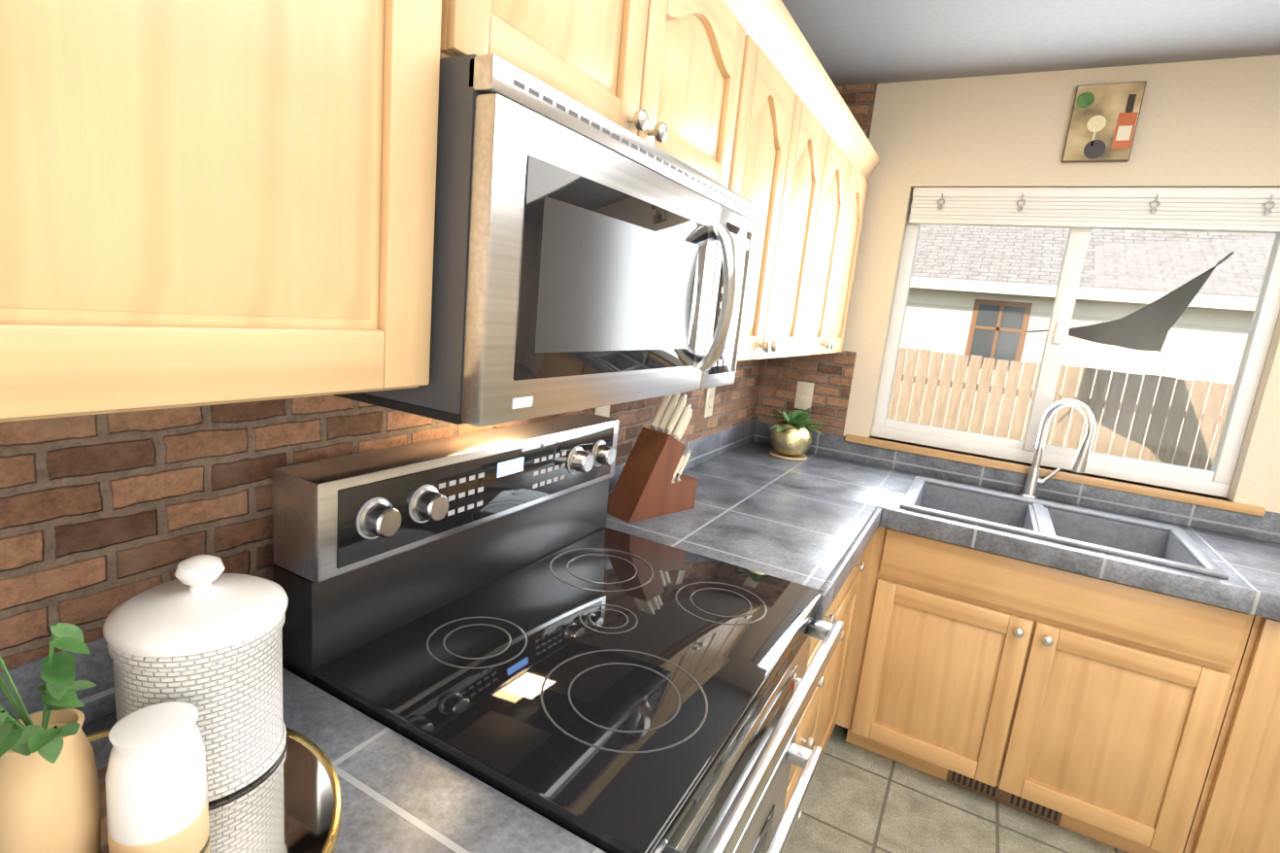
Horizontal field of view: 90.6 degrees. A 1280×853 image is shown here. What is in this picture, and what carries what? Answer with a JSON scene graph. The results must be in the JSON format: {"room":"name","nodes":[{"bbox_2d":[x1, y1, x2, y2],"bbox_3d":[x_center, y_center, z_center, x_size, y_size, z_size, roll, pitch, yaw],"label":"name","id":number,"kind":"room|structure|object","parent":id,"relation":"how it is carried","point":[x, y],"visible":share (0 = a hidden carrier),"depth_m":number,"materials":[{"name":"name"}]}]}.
{"room":"kitchen","nodes":[
{"label":"kitchen","id":0,"kind":"room"},
{"bbox_2d":[755,82,876,436],"bbox_3d":[0.736,-0.658,2.580,0.387,1.355,0.008,11,12,27],"label":"brick wall","id":1,"kind":"structure","parent":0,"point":[829,376],"depth_m":2.63,"materials":[{"name":"brown brick"}]},
{"bbox_2d":[794,380,814,410],"bbox_3d":[0.691,-0.129,2.668,0.072,0.116,0.008,11,12,27],"label":"electrical outlet","id":2,"kind":"object","parent":1,"relation":"attached to","point":[804,395],"visible":1,"depth_m":2.66,"materials":[{"name":"beige plastic"}]},
{"bbox_2d":[783,723,1127,852],"bbox_3d":[0.932,1.478,0.433,3.750,0.050,4.350,11,12,27],"label":"floor","id":3,"kind":"structure","parent":0,"point":[859,799],"depth_m":1.89,"materials":[{"name":"tile"}]},
{"bbox_2d":[272,412,843,852],"bbox_3d":[-0.083,0.630,1.136,0.660,1.150,0.756,11,12,27],"label":"stove","id":4,"kind":"object","parent":3,"relation":"on","point":[508,611],"visible":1,"depth_m":0.94,"materials":[{"name":"grey"}]},
{"bbox_2d":[783,549,865,821],"bbox_3d":[0.248,0.685,1.873,0.646,0.829,0.818,11,12,27],"label":"base cabinet","id":5,"kind":"object","parent":3,"relation":"on","point":[816,724],"visible":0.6,"depth_m":1.79,"materials":[{"name":"brown wood"}]},
{"bbox_2d":[606,464,889,619],"bbox_3d":[0.272,0.271,1.764,0.655,0.060,0.750,11,12,27],"label":"countertop","id":6,"kind":"structure","parent":5,"relation":"on","point":[812,520],"depth_m":1.66,"materials":[{"name":"tile"}]},
{"bbox_2d":[606,393,697,522],"bbox_3d":[0.043,0.064,1.691,0.250,0.332,0.100,-5,15,-44],"label":"knife block","id":7,"kind":"object","parent":6,"relation":"on","point":[653,481],"visible":0.96,"depth_m":1.67,"materials":[{"name":"brown wood"}]},
{"bbox_2d":[835,519,1254,852],"bbox_3d":[1.222,0.733,2.126,0.966,0.829,0.646,11,12,27],"label":"base cabinet","id":8,"kind":"object","parent":3,"relation":"on","point":[1092,707],"visible":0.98,"depth_m":1.83,"materials":[{"name":"brown wood"}]},
{"bbox_2d":[700,440,1279,620],"bbox_3d":[1.335,0.330,2.008,2.300,0.060,0.655,11,12,27],"label":"countertop","id":9,"kind":"structure","parent":8,"relation":"on","point":[1252,566],"depth_m":1.85,"materials":[{"name":"tile"}]},
{"bbox_2d":[770,449,807,460],"bbox_3d":[0.603,0.116,2.574,0.150,0.008,0.150,11,12,27],"label":"coaster","id":10,"kind":"object","parent":9,"relation":"on","point":[781,455],"visible":0.65,"depth_m":2.53,"materials":[{"name":"beige wood"}]},
{"bbox_2d":[767,406,828,456],"bbox_3d":[0.623,0.021,2.536,0.244,0.197,0.226,11,12,27],"label":"potted plant","id":11,"kind":"object","parent":10,"relation":"on","point":[791,433],"visible":1,"depth_m":2.50,"materials":[{"name":"gold metal"}]},
{"bbox_2d":[1020,399,1095,498],"bbox_3d":[1.437,0.089,2.175,0.158,0.372,0.160,11,12,27],"label":"faucet","id":12,"kind":"object","parent":9,"relation":"on","point":[1078,465],"visible":0.96,"depth_m":2.19,"materials":[{"name":"silver metal"}]},
{"bbox_2d":[899,474,1228,578],"bbox_3d":[1.267,0.391,2.032,0.794,0.222,0.494,11,12,27],"label":"sink","id":13,"kind":"object","parent":9,"relation":"in","point":[1161,543],"visible":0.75,"depth_m":2.09,"materials":[{"name":"silver metal"}]},
{"bbox_2d":[946,769,1062,825],"bbox_3d":[1.131,1.137,1.971,0.310,0.077,0.007,11,12,27],"label":"air vent register","id":14,"kind":"object","parent":8,"relation":"attached to","point":[995,792],"visible":0.67,"depth_m":1.97,"materials":[{"name":"brown"}]},
{"bbox_2d":[1182,614,1279,852],"bbox_3d":[1.977,0.881,1.743,0.746,0.829,0.617,11,12,27],"label":"base cabinet","id":15,"kind":"object","parent":3,"relation":"on","point":[1237,809],"visible":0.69,"depth_m":1.62,"materials":[{"name":"brown wood"}]},
{"bbox_3d":[-0.601,0.894,0.348,0.646,0.829,1.161,11,12,27],"label":"base cabinet","id":16,"kind":"object","parent":3,"relation":"on","visible":0},
{"bbox_2d":[81,667,606,852],"bbox_3d":[-0.562,0.475,0.269,0.651,0.060,1.161,11,12,27],"label":"countertop","id":17,"kind":"structure","parent":16,"relation":"on","point":[400,793],"depth_m":0.68,"materials":[{"name":"tile"}]},
{"bbox_2d":[85,726,341,852],"bbox_3d":[-0.481,0.388,0.564,0.390,0.019,0.390,11,12,27],"label":"tray","id":18,"kind":"object","parent":17,"relation":"on","point":[289,800],"visible":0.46,"depth_m":0.63,"materials":[{"name":"gold metal"}]},
{"bbox_2d":[0,622,101,852],"bbox_3d":[-0.531,0.261,0.478,0.212,0.258,0.183,11,12,27],"label":"potted plant","id":19,"kind":"object","parent":18,"relation":"on","point":[50,800],"visible":1,"depth_m":0.51,"materials":[{"name":"green plant"}]},
{"bbox_2d":[104,701,209,852],"bbox_3d":[-0.428,0.320,0.563,0.072,0.130,0.072,11,12,27],"label":"jar","id":20,"kind":"object","parent":18,"relation":"on","point":[156,791],"visible":0.98,"depth_m":0.54,"materials":[{"name":"white ceramic"}]},
{"bbox_2d":[102,554,288,802],"bbox_3d":[-0.457,0.246,0.663,0.156,0.232,0.156,11,12,27],"label":"canister","id":21,"kind":"object","parent":18,"relation":"on","point":[202,634],"visible":0.9,"depth_m":0.62,"materials":[{"name":"ceramic"}]},
{"bbox_2d":[781,0,1279,86],"bbox_3d":[1.191,-0.831,-0.113,3.900,0.080,4.500,11,12,27],"label":"ceiling","id":22,"kind":"structure","parent":0,"point":[856,42],"depth_m":1.90,"materials":[{"name":"paint"}]},
{"bbox_2d":[842,54,1279,512],"bbox_3d":[2.140,-0.062,1.970,3.600,2.620,0.150,11,12,27],"label":"wall","id":23,"kind":"structure","parent":0,"point":[1209,123],"depth_m":2.17,"materials":[{"name":"paint"}]},
{"bbox_2d":[844,434,1265,516],"bbox_3d":[1.427,0.155,2.333,1.300,0.028,0.082,11,12,27],"label":"window sill","id":24,"kind":"structure","parent":23,"relation":"attached to","point":[1223,503],"depth_m":2.24,"materials":[{"name":"brown wood"}]},
{"bbox_2d":[871,189,1279,497],"bbox_3d":[1.510,-0.342,2.289,1.139,0.975,0.080,11,12,27],"label":"window","id":25,"kind":"structure","parent":23,"relation":"in","point":[1216,479],"depth_m":2.25,"materials":[{"name":"white plastic"}]},
{"bbox_2d":[909,187,1279,233],"bbox_3d":[1.525,-0.747,2.166,1.119,0.129,0.043,11,12,27],"label":"window blind","id":26,"kind":"object","parent":25,"relation":"attached to","point":[1227,209],"visible":1,"depth_m":2.13,"materials":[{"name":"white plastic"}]},
{"bbox_2d":[1061,81,1146,163],"bbox_3d":[1.523,-0.998,2.085,0.186,0.239,0.024,11,12,27],"label":"picture","id":27,"kind":"object","parent":23,"relation":"attached to","point":[1103,122],"visible":1,"depth_m":2.08,"materials":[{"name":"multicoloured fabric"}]},
{"bbox_3d":[-0.506,-0.140,1.012,0.150,2.620,4.350,11,12,27],"label":"wall","id":28,"kind":"structure","parent":0,"visible":0},
{"bbox_2d":[0,637,116,724],"bbox_3d":[-0.833,0.344,0.402,0.012,0.100,1.161,11,12,27],"label":"tile backsplash","id":29,"kind":"structure","parent":28,"relation":"attached to","point":[97,668],"depth_m":0.73,"materials":[{"name":"tile"}]},
{"bbox_2d":[0,0,441,422],"bbox_3d":[-0.601,-0.331,0.182,0.360,0.685,1.163,11,12,27],"label":"upper cabinet","id":30,"kind":"object","parent":28,"relation":"attached to","point":[208,202],"visible":1,"depth_m":0.47,"materials":[{"name":"brown wood"}]},
{"bbox_2d":[0,359,763,671],"bbox_3d":[-0.285,0.004,1.312,0.008,0.329,3.350,11,12,27],"label":"brick wall","id":31,"kind":"structure","parent":28,"relation":"attached to","point":[103,517],"depth_m":0.77,"materials":[{"name":"brown brick"}]},
{"bbox_2d":[594,404,609,417],"bbox_3d":[-0.101,0.004,1.642,0.008,0.116,0.072,11,12,27],"label":"electrical outlet","id":32,"kind":"object","parent":31,"relation":"attached to","point":[603,411],"visible":0.21,"depth_m":1.63,"materials":[{"name":"beige plastic"}]},
{"bbox_2d":[703,386,715,417],"bbox_3d":[0.250,-0.091,2.269,0.008,0.116,0.072,11,12,27],"label":"electrical outlet","id":33,"kind":"object","parent":31,"relation":"attached to","point":[709,402],"visible":0.88,"depth_m":2.26,"materials":[{"name":"beige plastic"}]},
{"bbox_2d":[439,0,745,187],"bbox_3d":[-0.119,-0.609,0.986,0.360,0.349,0.756,11,12,27],"label":"upper cabinet","id":34,"kind":"object","parent":28,"relation":"attached to","point":[664,76],"visible":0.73,"depth_m":0.91,"materials":[{"name":"brown wood"}]},
{"bbox_2d":[331,53,753,427],"bbox_3d":[-0.117,-0.248,1.035,0.443,0.367,0.754,11,12,27],"label":"microwave","id":35,"kind":"object","parent":34,"relation":"attached to","point":[585,256],"visible":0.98,"depth_m":0.73,"materials":[{"name":"grey metal"}]},
{"bbox_2d":[607,419,757,499],"bbox_3d":[0.158,0.101,2.179,0.014,0.100,1.401,11,12,27],"label":"trim","id":36,"kind":"structure","parent":28,"relation":"attached to","point":[703,449],"depth_m":2.40,"materials":[{"name":"tile"}]},
{"bbox_2d":[728,34,837,361],"bbox_3d":[0.218,-0.539,1.681,0.331,0.680,0.750,11,12,27],"label":"upper cabinet","id":37,"kind":"object","parent":28,"relation":"attached to","point":[796,178],"depth_m":1.58,"materials":[{"name":"brown wood"}]},
{"bbox_2d":[723,0,880,180],"bbox_3d":[0.084,-0.773,0.975,0.050,0.085,3.305,11,12,27],"label":"crown molding","id":38,"kind":"structure","parent":37,"relation":"attached to","point":[772,29],"depth_m":1.51,"materials":[{"name":"brown wood"}]},
{"bbox_2d":[809,144,868,355],"bbox_3d":[0.521,-0.613,2.226,0.331,0.680,0.750,11,12,27],"label":"upper cabinet","id":39,"kind":"object","parent":28,"relation":"attached to","point":[847,206],"depth_m":2.20,"materials":[{"name":"brown wood"}]},
{"bbox_2d":[757,420,1279,543],"bbox_3d":[1.498,0.215,2.273,2.300,0.100,0.012,11,12,27],"label":"tile backsplash","id":40,"kind":"structure","parent":28,"relation":"attached to","point":[1266,527],"depth_m":2.26,"materials":[{"name":"tile"}]},
{"label":"outside","id":41,"kind":"structure","parent":0,"visible":0},
{"bbox_3d":[14.899,-1.450,29.459,80.000,0.100,59.500,11,12,27],"label":"ground","id":42,"kind":"structure","parent":41,"visible":0},
{"bbox_2d":[887,347,1234,470],"bbox_3d":[3.602,0.147,8.626,14.085,2.400,0.060,11,12,27],"label":"fence","id":43,"kind":"object","parent":42,"relation":"on","point":[1203,442],"depth_m":7.62,"materials":[{"name":"brown wood"}]},
{"bbox_2d":[894,224,1276,469],"bbox_3d":[11.571,-1.133,11.460,13.700,5.380,6.720,11,12,27],"label":"house","id":44,"kind":"structure","parent":42,"relation":"on","point":[1233,329],"depth_m":10.58,"materials":[{"name":"white paint"}]},
{"bbox_2d":[1026,251,1234,353],"bbox_3d":[5.630,-1.262,7.324,2.005,0.720,6.490,11,12,27],"label":"shade canopy","id":45,"kind":"object","parent":44,"relation":"attached to","point":[1135,320],"depth_m":6.43,"materials":[{"name":"grey fabric"}]}
]}

